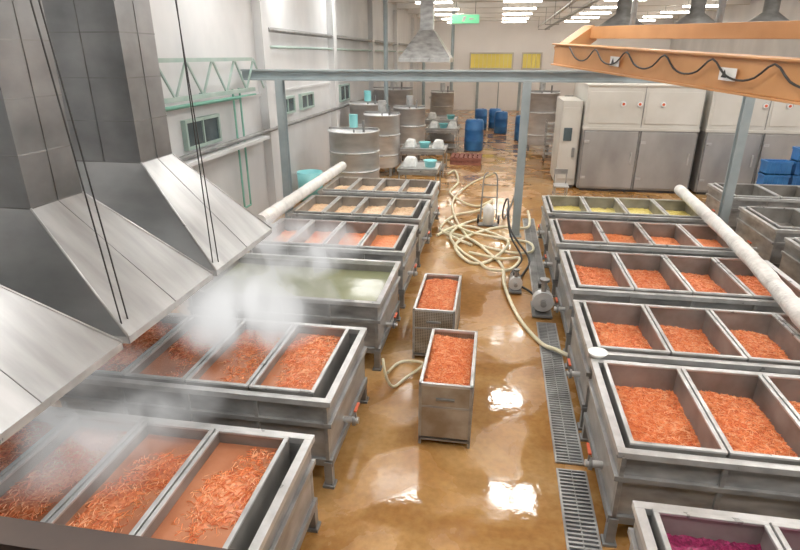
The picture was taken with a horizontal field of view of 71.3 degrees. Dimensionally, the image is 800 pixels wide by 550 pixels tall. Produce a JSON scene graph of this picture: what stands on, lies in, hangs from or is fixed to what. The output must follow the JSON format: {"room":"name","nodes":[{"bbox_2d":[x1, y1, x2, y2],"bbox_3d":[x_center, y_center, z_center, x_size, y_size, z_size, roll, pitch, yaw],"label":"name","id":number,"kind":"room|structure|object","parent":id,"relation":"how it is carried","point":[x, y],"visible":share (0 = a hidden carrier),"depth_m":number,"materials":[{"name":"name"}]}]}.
{"room":"food processing factory","nodes":[
{"label":"food processing factory","id":0,"kind":"room"},
{"bbox_2d":[149,0,421,214],"bbox_3d":[-2.310,-7.480,20.898,0.420,6.600,49.000,4,22,9],"label":"wall","id":1,"kind":"structure","parent":0,"point":[209,28],"depth_m":14.55,"materials":[{"name":"white paint"}]},
{"bbox_2d":[180,114,222,150],"bbox_3d":[-4.028,-2.934,11.392,0.100,0.570,1.420,4,22,9],"label":"window","id":2,"kind":"structure","parent":1,"relation":"in","point":[208,126],"depth_m":11.33,"materials":[{"name":"clear glass"}]},
{"bbox_2d":[158,57,264,108],"bbox_3d":[-4.023,-3.544,10.225,0.395,0.810,7.028,4,22,9],"label":"truss","id":3,"kind":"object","parent":1,"relation":"attached to","point":[202,94],"depth_m":10.84,"materials":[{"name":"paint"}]},
{"bbox_2d":[286,95,295,113],"bbox_3d":[-3.211,-4.835,15.891,0.100,0.470,1.120,4,22,9],"label":"window","id":4,"kind":"structure","parent":1,"relation":"in","point":[290,100],"depth_m":16.11,"materials":[{"name":"clear glass"}]},
{"bbox_2d":[179,27,407,166],"bbox_3d":[-1.685,-8.533,23.422,0.350,2.609,31.400,4,22,9],"label":"pipe","id":5,"kind":"object","parent":1,"relation":"attached to","point":[210,153],"visible":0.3,"depth_m":14.03,"materials":[{"name":"metal"}]},
{"bbox_2d":[166,88,251,207],"bbox_3d":[-3.909,-2.398,11.716,0.060,2.725,3.205,4,22,9],"label":"pipe","id":6,"kind":"object","parent":5,"relation":"attached to","point":[239,98],"visible":0.44,"depth_m":12.85,"materials":[{"name":"metal"}]},
{"bbox_2d":[298,92,314,109],"bbox_3d":[-2.922,-5.468,17.497,0.100,0.470,1.220,4,22,9],"label":"window","id":7,"kind":"structure","parent":1,"relation":"in","point":[306,100],"depth_m":17.41,"materials":[{"name":"clear glass"}]},
{"bbox_2d":[338,83,349,101],"bbox_3d":[-2.163,-7.107,21.727,0.100,0.620,1.420,4,22,9],"label":"window","id":8,"kind":"structure","parent":1,"relation":"in","point":[344,89],"depth_m":21.64,"materials":[{"name":"clear glass"}]},
{"bbox_2d":[51,109,778,549],"bbox_3d":[6.532,-3.774,20.768,18.350,0.200,49.400,4,22,9],"label":"floor","id":9,"kind":"structure","parent":0,"point":[392,491],"depth_m":6.34,"materials":[{"name":"brown concrete"}]},
{"bbox_2d":[0,406,320,549],"bbox_3d":[-2.242,2.010,4.399,3.050,1.035,1.640,4,22,9],"label":"tank","id":10,"kind":"object","parent":9,"relation":"on","point":[207,484],"visible":0.84,"depth_m":4.38,"materials":[{"name":"silver metal"}]},
{"bbox_2d":[59,313,368,488],"bbox_3d":[-1.903,1.269,6.280,3.050,1.035,1.600,4,22,9],"label":"tank","id":11,"kind":"object","parent":9,"relation":"on","point":[295,377],"visible":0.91,"depth_m":5.75,"materials":[{"name":"silver metal"}]},
{"bbox_2d":[187,253,400,370],"bbox_3d":[-1.418,0.466,8.366,2.870,1.000,1.670,4,22,9],"label":"tank","id":12,"kind":"object","parent":9,"relation":"on","point":[363,293],"visible":0.81,"depth_m":7.99,"materials":[{"name":"silver metal"}]},
{"bbox_2d":[297,169,322,200],"bbox_3d":[-2.669,-2.685,16.640,0.760,0.800,0.760,4,22,9],"label":"bucket","id":13,"kind":"object","parent":9,"relation":"on","point":[303,176],"visible":0.46,"depth_m":16.39,"materials":[{"name":"plastic"}]},
{"bbox_2d":[249,218,417,308],"bbox_3d":[-1.079,-0.291,10.241,2.870,1.035,1.670,4,22,9],"label":"tank","id":14,"kind":"object","parent":9,"relation":"on","point":[289,236],"visible":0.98,"depth_m":10.05,"materials":[{"name":"silver metal"}]},
{"bbox_2d":[328,114,379,179],"bbox_3d":[-1.402,-3.738,17.196,1.580,2.350,1.580,4,22,9],"label":"mixing vat","id":15,"kind":"object","parent":9,"relation":"on","point":[358,147],"visible":0.73,"depth_m":16.62,"materials":[{"name":"metal"}]},
{"bbox_2d":[287,195,430,266],"bbox_3d":[-0.749,-1.014,12.076,2.870,1.035,1.670,4,22,9],"label":"tank","id":16,"kind":"object","parent":9,"relation":"on","point":[315,207],"visible":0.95,"depth_m":11.95,"materials":[{"name":"silver metal"}]},
{"bbox_2d":[256,161,346,224],"bbox_3d":[-2.061,-1.995,12.770,0.283,0.264,5.605,4,22,9],"label":"pipe","id":17,"kind":"object","parent":16,"relation":"on","point":[276,210],"visible":0.93,"depth_m":11.86,"materials":[{"name":"white plastic"}]},
{"bbox_2d":[349,90,386,126],"bbox_3d":[-1.235,-5.734,21.719,1.460,2.750,1.460,4,22,9],"label":"mixing vat","id":18,"kind":"object","parent":9,"relation":"on","point":[356,107],"visible":0.34,"depth_m":20.98,"materials":[{"name":"metal"}]},
{"bbox_2d":[318,177,439,236],"bbox_3d":[-0.411,-1.755,13.958,2.870,1.035,1.670,4,22,9],"label":"tank","id":19,"kind":"object","parent":9,"relation":"on","point":[339,186],"visible":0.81,"depth_m":13.87,"materials":[{"name":"silver metal"}]},
{"bbox_2d":[363,100,400,175],"bbox_3d":[-0.628,-4.861,19.775,1.300,2.550,1.300,4,22,9],"label":"mixing vat","id":20,"kind":"object","parent":9,"relation":"on","point":[388,123],"visible":0.74,"depth_m":19.31,"materials":[{"name":"metal"}]},
{"bbox_2d":[383,0,387,111],"bbox_3d":[-0.576,-8.172,23.038,0.386,6.320,0.386,4,22,9],"label":"column","id":21,"kind":"structure","parent":9,"relation":"on","point":[385,2],"depth_m":22.49,"materials":[{"name":"grey metal"}]},
{"bbox_2d":[373,81,413,111],"bbox_3d":[-0.311,-7.452,25.672,1.860,3.050,1.860,4,22,9],"label":"mixing vat","id":22,"kind":"object","parent":9,"relation":"on","point":[396,95],"visible":0.27,"depth_m":24.70,"materials":[{"name":"metal"}]},
{"bbox_2d":[381,358,423,387],"bbox_3d":[-0.025,1.147,7.416,0.388,0.428,0.788,18,28,38],"label":"hose","id":23,"kind":"object","parent":9,"relation":"on","point":[382,359],"visible":0.99,"depth_m":7.40,"materials":[{"name":"beige rubber"}]},
{"bbox_2d":[393,95,425,160],"bbox_3d":[0.377,-5.840,22.260,1.300,2.550,1.300,4,22,9],"label":"mixing vat","id":24,"kind":"object","parent":9,"relation":"on","point":[412,117],"visible":0.67,"depth_m":21.73,"materials":[{"name":"metal"}]},
{"bbox_2d":[397,156,441,189],"bbox_3d":[0.620,-3.052,17.103,1.200,1.143,1.400,4,22,9],"label":"worktable","id":25,"kind":"object","parent":9,"relation":"on","point":[410,165],"visible":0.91,"depth_m":16.74,"materials":[{"name":"silver metal"}]},
{"bbox_2d":[423,159,436,167],"bbox_3d":[0.915,-3.387,16.918,0.440,0.200,0.433,4,22,9],"label":"plastic basin","id":26,"kind":"object","parent":25,"relation":"in","point":[429,163],"depth_m":16.82,"materials":[{"name":"teal plastic"}]},
{"bbox_2d":[399,138,447,176],"bbox_3d":[0.885,-4.322,20.260,1.600,1.193,1.400,4,22,9],"label":"worktable","id":27,"kind":"object","parent":9,"relation":"on","point":[437,147],"visible":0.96,"depth_m":19.79,"materials":[{"name":"silver metal"}]},
{"bbox_2d":[419,141,429,147],"bbox_3d":[0.885,-4.699,20.111,0.440,0.200,0.433,4,22,9],"label":"plastic basin","id":28,"kind":"object","parent":27,"relation":"in","point":[423,144],"depth_m":20.01,"materials":[{"name":"teal plastic"}]},
{"bbox_2d":[422,62,425,128],"bbox_3d":[1.337,-11.473,31.419,0.386,6.320,0.386,4,22,9],"label":"column","id":29,"kind":"structure","parent":9,"relation":"on","point":[423,63],"depth_m":31.71,"materials":[{"name":"grey metal"}]},
{"bbox_2d":[412,273,461,358],"bbox_3d":[0.572,0.596,8.336,0.580,0.780,1.382,4,22,9],"label":"bin","id":30,"kind":"object","parent":9,"relation":"on","point":[438,300],"visible":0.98,"depth_m":7.85,"materials":[{"name":"silver metal"}]},
{"bbox_2d":[425,112,458,143],"bbox_3d":[2.041,-7.280,27.496,1.500,1.393,2.400,4,22,9],"label":"worktable","id":31,"kind":"object","parent":9,"relation":"on","point":[432,116],"visible":0.8,"depth_m":27.16,"materials":[{"name":"silver metal"}]},
{"bbox_2d":[447,114,454,118],"bbox_3d":[2.485,-7.722,27.242,0.440,0.200,0.433,4,22,9],"label":"plastic basin","id":32,"kind":"object","parent":31,"relation":"in","point":[449,116],"depth_m":27.12,"materials":[{"name":"teal plastic"}]},
{"bbox_2d":[431,83,453,133],"bbox_3d":[2.256,-8.892,29.873,1.260,2.650,1.260,4,22,9],"label":"mixing vat","id":33,"kind":"object","parent":9,"relation":"on","point":[442,100],"visible":0.59,"depth_m":29.32,"materials":[{"name":"metal"}]},
{"bbox_2d":[426,121,459,152],"bbox_3d":[1.924,-6.200,24.891,1.400,1.293,1.400,4,22,9],"label":"worktable","id":34,"kind":"object","parent":9,"relation":"on","point":[435,126],"visible":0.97,"depth_m":24.43,"materials":[{"name":"silver metal"}]},
{"bbox_2d":[439,123,447,127],"bbox_3d":[1.924,-6.623,24.724,0.440,0.200,0.433,4,22,9],"label":"plastic basin","id":35,"kind":"object","parent":34,"relation":"in","point":[442,125],"depth_m":24.61,"materials":[{"name":"teal plastic"}]},
{"bbox_2d":[418,328,477,448],"bbox_3d":[0.586,1.286,6.584,0.570,0.780,1.312,4,22,9],"label":"bin","id":36,"kind":"object","parent":9,"relation":"on","point":[447,378],"visible":1,"depth_m":6.08,"materials":[{"name":"silver metal"}]},
{"bbox_2d":[450,10,454,89],"bbox_3d":[2.866,-11.268,30.898,0.386,6.320,0.386,4,22,9],"label":"column","id":37,"kind":"structure","parent":9,"relation":"on","point":[453,11],"depth_m":30.37,"materials":[{"name":"grey metal"}]},
{"bbox_2d":[439,170,492,246],"bbox_3d":[2.007,-2.231,16.429,1.472,0.119,8.520,2,22,6],"label":"hose","id":38,"kind":"object","parent":9,"relation":"on","point":[455,171],"visible":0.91,"depth_m":15.05,"materials":[{"name":"beige rubber"}]},
{"bbox_2d":[450,153,481,165],"bbox_3d":[2.643,-4.641,22.314,1.200,0.280,1.180,4,22,9],"label":"wooden pallet","id":39,"kind":"object","parent":9,"relation":"on","point":[455,159],"visible":1,"depth_m":21.83,"materials":[{"name":"red wood"}]},
{"bbox_2d":[464,119,483,150],"bbox_3d":[3.321,-6.304,25.035,0.874,1.380,0.874,4,22,9],"label":"drum","id":40,"kind":"object","parent":9,"relation":"on","point":[474,128],"visible":1,"depth_m":24.73,"materials":[{"name":"plastic"}]},
{"bbox_2d":[475,108,486,128],"bbox_3d":[4.724,-9.149,32.597,0.749,1.130,0.749,4,22,9],"label":"drum","id":41,"kind":"object","parent":9,"relation":"on","point":[481,113],"visible":0.64,"depth_m":32.26,"materials":[{"name":"plastic"}]},
{"bbox_2d":[436,210,530,264],"bbox_3d":[2.058,-1.091,13.536,1.834,0.119,4.599,11,24,25],"label":"hose","id":42,"kind":"object","parent":9,"relation":"on","point":[481,230],"visible":0.93,"depth_m":13.23,"materials":[{"name":"beige rubber"}]},
{"bbox_2d":[449,217,520,271],"bbox_3d":[1.779,-0.781,12.748,1.252,0.113,3.917,-2,22,-6],"label":"hose","id":43,"kind":"object","parent":9,"relation":"on","point":[473,220],"visible":0.91,"depth_m":11.65,"materials":[{"name":"beige rubber"}]},
{"bbox_2d":[477,172,499,226],"bbox_3d":[2.248,-1.902,14.014,0.560,1.266,0.638,4,22,9],"label":"hand truck","id":44,"kind":"object","parent":9,"relation":"on","point":[488,210],"visible":1,"depth_m":14.03,"materials":[{"name":"metal"}]},
{"bbox_2d":[447,172,534,253],"bbox_3d":[2.269,-2.109,16.120,1.933,0.111,9.027,1,22,3],"label":"hose","id":45,"kind":"object","parent":9,"relation":"on","point":[463,230],"visible":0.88,"depth_m":13.14,"materials":[{"name":"beige rubber"}]},
{"bbox_2d":[488,108,500,128],"bbox_3d":[5.562,-9.209,32.750,0.749,1.130,0.749,4,22,9],"label":"drum","id":46,"kind":"object","parent":9,"relation":"on","point":[492,111],"visible":0.62,"depth_m":32.52,"materials":[{"name":"plastic"}]},
{"bbox_2d":[240,69,755,237],"bbox_3d":[2.146,-2.699,12.717,11.800,3.700,0.280,4,22,9],"label":"frame","id":47,"kind":"object","parent":9,"relation":"on","point":[279,76],"visible":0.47,"depth_m":12.30,"materials":[{"name":"grey metal"}]},
{"bbox_2d":[494,111,507,133],"bbox_3d":[5.528,-8.379,30.576,0.749,1.180,0.749,4,22,9],"label":"drum","id":48,"kind":"object","parent":9,"relation":"on","point":[501,117],"visible":1,"depth_m":30.33,"materials":[{"name":"plastic"}]},
{"bbox_2d":[445,231,567,356],"bbox_3d":[1.906,0.036,10.673,0.642,0.113,6.178,-4,22,-9],"label":"hose","id":49,"kind":"object","parent":9,"relation":"on","point":[516,313],"visible":0.86,"depth_m":9.30,"materials":[{"name":"beige rubber"}]},
{"bbox_2d":[508,268,521,293],"bbox_3d":[2.099,0.060,10.115,0.235,0.423,0.434,4,22,9],"label":"pump","id":50,"kind":"object","parent":9,"relation":"on","point":[515,282],"visible":1,"depth_m":10.00,"materials":[{"name":"metal"}]},
{"bbox_2d":[502,196,530,277],"bbox_3d":[3.056,-2.057,14.903,0.626,0.941,9.962,4,22,9],"label":"hose","id":51,"kind":"object","parent":9,"relation":"on","point":[506,199],"visible":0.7,"depth_m":12.18,"materials":[{"name":"black rubber"}]},
{"bbox_2d":[514,115,519,140],"bbox_3d":[6.151,-7.435,28.112,0.749,1.230,0.749,4,22,9],"label":"drum","id":52,"kind":"object","parent":9,"relation":"on","point":[517,120],"visible":0.35,"depth_m":27.95,"materials":[{"name":"plastic"}]},
{"bbox_2d":[506,208,532,294],"bbox_3d":[2.337,-0.521,11.005,0.405,0.937,3.110,1,22,3],"label":"hose","id":53,"kind":"object","parent":9,"relation":"on","point":[508,220],"visible":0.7,"depth_m":11.89,"materials":[{"name":"black rubber"}]},
{"bbox_2d":[530,277,553,318],"bbox_3d":[2.363,0.302,9.240,0.336,0.615,0.620,4,22,9],"label":"pump","id":54,"kind":"object","parent":9,"relation":"on","point":[542,302],"visible":1,"depth_m":9.08,"materials":[{"name":"metal"}]},
{"bbox_2d":[526,82,559,151],"bbox_3d":[6.215,-7.043,24.768,1.560,2.950,1.560,4,22,9],"label":"mixing vat","id":55,"kind":"object","parent":9,"relation":"on","point":[543,103],"visible":0.58,"depth_m":24.16,"materials":[{"name":"metal"}]},
{"bbox_2d":[542,120,554,161],"bbox_3d":[6.131,-5.343,22.292,0.700,1.598,0.595,4,22,9],"label":"trolley","id":56,"kind":"object","parent":9,"relation":"on","point":[547,122],"visible":0.48,"depth_m":22.27,"materials":[{"name":"silver metal"}]},
{"bbox_2d":[552,169,568,195],"bbox_3d":[4.638,-2.549,16.088,0.400,0.950,0.500,4,22,9],"label":"chair","id":57,"kind":"object","parent":9,"relation":"on","point":[565,186],"visible":0.75,"depth_m":16.11,"materials":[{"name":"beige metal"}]},
{"bbox_2d":[522,218,601,549],"bbox_3d":[2.312,0.824,8.790,0.300,0.021,12.700,4,22,9],"label":"floor drain grate","id":58,"kind":"object","parent":9,"relation":"on","point":[581,531],"visible":0.85,"depth_m":6.23,"materials":[{"name":"silver metal"}]},
{"bbox_2d":[550,96,583,187],"bbox_3d":[5.479,-4.426,18.466,0.600,2.700,2.100,4,22,9],"label":"tall cabinet","id":59,"kind":"object","parent":9,"relation":"on","point":[568,117],"visible":0.93,"depth_m":17.62,"materials":[{"name":"beige metal"}]},
{"bbox_2d":[537,195,707,259],"bbox_3d":[4.657,-1.008,12.060,3.320,1.035,1.620,4,22,9],"label":"tank","id":60,"kind":"object","parent":9,"relation":"on","point":[554,206],"visible":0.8,"depth_m":12.08,"materials":[{"name":"silver metal"}]},
{"bbox_2d":[573,83,706,192],"bbox_3d":[7.511,-4.972,18.284,3.360,3.850,3.430,4,22,9],"label":"cabinet","id":61,"kind":"object","parent":9,"relation":"on","point":[634,137],"visible":0.89,"depth_m":16.88,"materials":[{"name":"metal"}]},
{"bbox_2d":[543,218,758,297],"bbox_3d":[4.327,-0.285,10.225,3.320,1.035,1.620,4,22,9],"label":"tank","id":62,"kind":"object","parent":9,"relation":"on","point":[564,234],"visible":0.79,"depth_m":10.27,"materials":[{"name":"silver metal"}]},
{"bbox_2d":[553,249,799,352],"bbox_3d":[4.011,0.430,8.411,3.300,1.035,1.770,4,22,9],"label":"tank","id":63,"kind":"object","parent":9,"relation":"on","point":[620,277],"visible":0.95,"depth_m":8.32,"materials":[{"name":"silver metal"}]},
{"bbox_2d":[565,300,799,430],"bbox_3d":[3.708,1.127,6.642,3.370,1.035,1.480,4,22,9],"label":"tank","id":64,"kind":"object","parent":9,"relation":"on","point":[754,341],"visible":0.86,"depth_m":6.70,"materials":[{"name":"silver metal"}]},
{"bbox_2d":[674,185,799,329],"bbox_3d":[5.473,-0.612,9.289,0.299,0.238,7.527,5,22,13],"label":"pipe","id":65,"kind":"object","parent":64,"relation":"on","point":[782,294],"visible":1,"depth_m":8.20,"materials":[{"name":"white plastic"}]},
{"bbox_2d":[579,359,799,547],"bbox_3d":[3.443,1.707,5.169,3.370,1.035,1.570,4,22,9],"label":"tank","id":66,"kind":"object","parent":9,"relation":"on","point":[697,437],"visible":1,"depth_m":4.98,"materials":[{"name":"silver metal"}]},
{"bbox_2d":[588,347,607,358],"bbox_3d":[2.114,0.844,5.968,0.210,0.055,0.210,4,22,9],"label":"bowl","id":67,"kind":"object","parent":66,"relation":"on","point":[595,352],"visible":1,"depth_m":6.00,"materials":[{"name":"plastic"}]},
{"bbox_2d":[627,500,799,549],"bbox_3d":[3.106,2.444,3.297,3.370,1.035,1.530,4,22,9],"label":"tank","id":68,"kind":"object","parent":9,"relation":"on","point":[657,526],"visible":1,"depth_m":3.87,"materials":[{"name":"silver metal"}]},
{"bbox_2d":[688,90,799,194],"bbox_3d":[10.889,-4.765,17.758,3.210,3.850,3.430,4,22,9],"label":"cabinet","id":69,"kind":"object","parent":9,"relation":"on","point":[774,128],"visible":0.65,"depth_m":16.39,"materials":[{"name":"metal"}]},
{"bbox_2d":[705,183,799,229],"bbox_3d":[9.098,-1.497,13.303,3.200,1.035,1.620,4,22,9],"label":"tank","id":70,"kind":"object","parent":9,"relation":"on","point":[758,195],"visible":0.59,"depth_m":13.36,"materials":[{"name":"silver metal"}]},
{"bbox_2d":[735,206,799,267],"bbox_3d":[8.517,-0.613,11.058,3.150,1.035,1.770,4,22,9],"label":"tank","id":71,"kind":"object","parent":9,"relation":"on","point":[764,229],"visible":0.82,"depth_m":11.13,"materials":[{"name":"silver metal"}]},
{"bbox_2d":[756,146,799,184],"bbox_3d":[10.399,-2.543,14.997,1.930,1.740,0.435,4,22,9],"label":"crates","id":72,"kind":"object","parent":9,"relation":"on","point":[771,171],"visible":0.34,"depth_m":14.80,"materials":[{"name":"plastic"}]},
{"bbox_2d":[779,237,799,284],"bbox_3d":[8.104,0.235,8.906,3.200,1.035,2.070,4,22,9],"label":"tank","id":73,"kind":"object","parent":9,"relation":"on","point":[790,260],"visible":0.63,"depth_m":9.68,"materials":[{"name":"silver metal"}]},
{"bbox_3d":[-0.198,3.085,-0.057,5.000,2.300,3.400,4,22,9],"label":"platform","id":74,"kind":"object","parent":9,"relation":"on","visible":0},
{"bbox_2d":[0,516,231,549],"bbox_3d":[0.097,0.980,1.006,5.000,0.840,0.270,4,22,9],"label":"handrail","id":75,"kind":"object","parent":74,"relation":"on","point":[15,533],"visible":1,"depth_m":1.06,"materials":[{"name":"grey metal"}]},
{"bbox_2d":[392,0,604,14],"bbox_3d":[6.532,-10.101,18.276,18.350,0.200,49.400,4,22,9],"label":"ceiling","id":76,"kind":"structure","parent":0,"point":[557,0],"depth_m":28.98,"materials":[{"name":"metal"}]},
{"bbox_2d":[0,285,123,444],"bbox_3d":[-3.483,-1.399,2.870,2.496,4.699,1.648,4,22,9],"label":"extraction hood","id":77,"kind":"object","parent":76,"relation":"hanging from","point":[46,352],"visible":1,"depth_m":3.75,"materials":[{"name":"metal"}]},
{"bbox_2d":[0,0,212,343],"bbox_3d":[-3.221,-1.972,4.324,2.495,4.701,1.399,4,22,9],"label":"extraction hood","id":78,"kind":"object","parent":76,"relation":"hanging from","point":[63,249],"visible":1,"depth_m":4.50,"materials":[{"name":"metal"}]},
{"bbox_2d":[42,0,271,275],"bbox_3d":[-2.980,-2.501,5.666,2.496,4.700,1.635,4,22,9],"label":"extraction hood","id":79,"kind":"object","parent":76,"relation":"hanging from","point":[105,51],"visible":0.75,"depth_m":5.80,"materials":[{"name":"metal"}]},
{"bbox_2d":[399,0,452,61],"bbox_3d":[1.060,-9.849,21.811,2.000,2.840,1.500,4,22,9],"label":"hood","id":80,"kind":"object","parent":76,"relation":"hanging from","point":[426,45],"visible":1,"depth_m":21.62,"materials":[{"name":"silver metal"}]},
{"bbox_2d":[416,1,452,3],"bbox_3d":[1.497,-12.134,24.373,1.600,0.484,0.209,4,22,9],"label":"fluorescent tube light","id":81,"kind":"object","parent":76,"relation":"hanging from","point":[436,2],"visible":0.74,"depth_m":24.32,"materials":[{"name":"white glass"}]},
{"bbox_2d":[435,8,458,9],"bbox_3d":[2.158,-13.580,28.044,1.600,0.484,0.209,4,22,9],"label":"fluorescent tube light","id":82,"kind":"object","parent":76,"relation":"hanging from","point":[442,8],"visible":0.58,"depth_m":27.99,"materials":[{"name":"white glass"}]},
{"bbox_2d":[451,2,479,24],"bbox_3d":[3.403,-13.578,28.878,1.480,1.099,0.160,4,22,9],"label":"exit sign","id":83,"kind":"object","parent":76,"relation":"hanging from","point":[456,19],"visible":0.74,"depth_m":28.93,"materials":[{"name":"green plastic"}]},
{"bbox_2d":[382,0,556,2],"bbox_3d":[7.888,-12.586,25.226,17.690,0.269,0.240,4,22,9],"label":"roof beam","id":84,"kind":"structure","parent":76,"relation":"attached to","point":[389,1],"depth_m":26.06,"materials":[{"name":"beige metal"}]},
{"bbox_2d":[502,17,525,22],"bbox_3d":[7.886,-17.688,38.472,1.600,0.484,0.209,4,22,9],"label":"fluorescent tube light","id":85,"kind":"object","parent":76,"relation":"hanging from","point":[505,21],"visible":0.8,"depth_m":38.50,"materials":[{"name":"white glass"}]},
{"bbox_2d":[503,15,528,18],"bbox_3d":[7.226,-16.242,34.802,1.600,0.484,0.209,4,22,9],"label":"fluorescent tube light","id":86,"kind":"object","parent":76,"relation":"hanging from","point":[525,17],"visible":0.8,"depth_m":34.75,"materials":[{"name":"white glass"}]},
{"bbox_2d":[503,9,531,14],"bbox_3d":[6.566,-14.796,31.131,1.600,0.484,0.209,4,22,9],"label":"fluorescent tube light","id":87,"kind":"object","parent":76,"relation":"hanging from","point":[506,13],"visible":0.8,"depth_m":31.15,"materials":[{"name":"white glass"}]},
{"bbox_2d":[503,2,535,9],"bbox_3d":[5.905,-13.351,27.461,1.600,0.484,0.209,4,22,9],"label":"fluorescent tube light","id":88,"kind":"object","parent":76,"relation":"hanging from","point":[507,8],"visible":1,"depth_m":27.44,"materials":[{"name":"white glass"}]},
{"bbox_2d":[504,0,541,2],"bbox_3d":[5.245,-11.905,23.790,1.600,0.484,0.209,4,22,9],"label":"fluorescent tube light","id":89,"kind":"object","parent":76,"relation":"hanging from","point":[505,1],"visible":1,"depth_m":23.78,"materials":[{"name":"white glass"}]},
{"bbox_2d":[417,11,688,17],"bbox_3d":[9.869,-16.923,36.238,17.690,0.269,0.240,4,22,9],"label":"roof beam","id":90,"kind":"structure","parent":76,"relation":"attached to","point":[655,13],"depth_m":36.06,"materials":[{"name":"beige metal"}]},
{"bbox_2d":[434,16,678,20],"bbox_3d":[10.529,-18.369,39.908,17.690,0.269,0.240,4,22,9],"label":"roof beam","id":91,"kind":"structure","parent":76,"relation":"attached to","point":[600,17],"depth_m":39.90,"materials":[{"name":"beige metal"}]},
{"bbox_2d":[408,6,717,13],"bbox_3d":[9.209,-15.477,32.567,17.690,0.269,0.240,4,22,9],"label":"roof beam","id":92,"kind":"structure","parent":76,"relation":"attached to","point":[640,8],"depth_m":32.59,"materials":[{"name":"beige metal"}]},
{"bbox_2d":[538,0,599,29],"bbox_3d":[7.680,-12.468,25.855,0.800,0.949,31.000,4,22,9],"label":"pipe","id":93,"kind":"object","parent":76,"relation":"hanging from","point":[571,2],"visible":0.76,"depth_m":25.75,"materials":[{"name":"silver metal"}]},
{"bbox_2d":[397,0,750,8],"bbox_3d":[8.549,-14.031,28.896,17.690,0.269,0.240,4,22,9],"label":"roof beam","id":94,"kind":"structure","parent":76,"relation":"attached to","point":[646,2],"depth_m":28.93,"materials":[{"name":"beige metal"}]},
{"bbox_2d":[572,14,598,17],"bbox_3d":[11.368,-15.988,34.157,1.600,0.484,0.209,4,22,9],"label":"fluorescent tube light","id":95,"kind":"object","parent":76,"relation":"hanging from","point":[575,14],"visible":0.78,"depth_m":34.14,"materials":[{"name":"white glass"}]},
{"bbox_2d":[580,8,610,13],"bbox_3d":[10.708,-14.542,30.486,1.600,0.484,0.209,4,22,9],"label":"fluorescent tube light","id":96,"kind":"object","parent":76,"relation":"hanging from","point":[607,8],"visible":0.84,"depth_m":30.48,"materials":[{"name":"white glass"}]},
{"bbox_2d":[591,5,616,7],"bbox_3d":[10.048,-13.097,26.816,1.600,0.484,0.209,4,22,9],"label":"fluorescent tube light","id":97,"kind":"object","parent":76,"relation":"hanging from","point":[595,5],"visible":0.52,"depth_m":26.83,"materials":[{"name":"white glass"}]},
{"bbox_2d":[600,0,643,25],"bbox_3d":[8.087,-9.693,20.118,2.000,1.890,2.000,4,22,9],"label":"hood","id":98,"kind":"object","parent":76,"relation":"hanging from","point":[622,16],"visible":0.38,"depth_m":19.92,"materials":[{"name":"metal"}]},
{"bbox_2d":[643,13,671,17],"bbox_3d":[15.511,-15.734,33.512,1.600,0.484,0.209,4,22,9],"label":"fluorescent tube light","id":99,"kind":"object","parent":76,"relation":"hanging from","point":[647,13],"visible":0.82,"depth_m":33.58,"materials":[{"name":"white glass"}]},
{"bbox_2d":[550,0,799,104],"bbox_3d":[4.457,-3.927,7.190,1.873,3.142,8.397,-4,22,-9],"label":"crane","id":100,"kind":"object","parent":76,"relation":"hanging from","point":[772,78],"visible":1,"depth_m":7.66,"materials":[{"name":"orange paint"}]},
{"bbox_2d":[661,7,689,12],"bbox_3d":[14.851,-14.288,29.841,1.600,0.484,0.209,4,22,9],"label":"fluorescent tube light","id":101,"kind":"object","parent":76,"relation":"hanging from","point":[665,11],"visible":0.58,"depth_m":29.85,"materials":[{"name":"white glass"}]},
{"bbox_2d":[674,0,714,23],"bbox_3d":[10.552,-9.542,19.734,2.000,1.890,2.000,4,22,9],"label":"hood","id":102,"kind":"object","parent":76,"relation":"hanging from","point":[697,14],"visible":0.4,"depth_m":19.55,"materials":[{"name":"metal"}]},
{"bbox_2d":[683,0,717,6],"bbox_3d":[14.190,-12.842,26.171,1.600,0.484,0.209,4,22,9],"label":"fluorescent tube light","id":103,"kind":"object","parent":76,"relation":"hanging from","point":[688,5],"visible":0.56,"depth_m":26.12,"materials":[{"name":"white glass"}]},
{"bbox_2d":[748,0,789,21],"bbox_3d":[12.919,-9.396,19.366,2.000,1.890,2.000,4,22,9],"label":"hood","id":104,"kind":"object","parent":76,"relation":"hanging from","point":[770,12],"visible":0.36,"depth_m":19.20,"materials":[{"name":"metal"}]},
{"bbox_2d":[425,19,673,110],"bbox_3d":[10.592,-15.830,42.096,17.950,6.600,0.200,4,22,9],"label":"wall","id":105,"kind":"structure","parent":0,"point":[486,36],"depth_m":41.91,"materials":[{"name":"paint"}]},
{"bbox_2d":[469,52,513,68],"bbox_3d":[6.940,-16.270,42.394,3.300,1.200,0.140,4,22,9],"label":"window","id":106,"kind":"structure","parent":105,"relation":"in","point":[481,60],"depth_m":42.36,"materials":[{"name":"yellow glass"}]},
{"bbox_2d":[475,82,520,110],"bbox_3d":[7.577,-14.181,43.081,3.400,2.790,0.160,4,22,9],"label":"door","id":107,"kind":"structure","parent":105,"relation":"in","point":[502,95],"depth_m":43.17,"materials":[{"name":"paint"}]},
{"bbox_2d":[521,52,542,69],"bbox_3d":[9.898,-16.088,41.934,1.500,1.200,0.140,4,22,9],"label":"window","id":108,"kind":"structure","parent":105,"relation":"in","point":[525,61],"depth_m":41.92,"materials":[{"name":"yellow glass"}]},
{"bbox_2d":[669,0,799,57],"bbox_3d":[15.483,-6.388,18.128,0.200,6.600,49.000,4,22,9],"label":"wall","id":109,"kind":"structure","parent":0,"point":[790,9],"depth_m":27.61,"materials":[{"name":"beige paint"}]}
]}

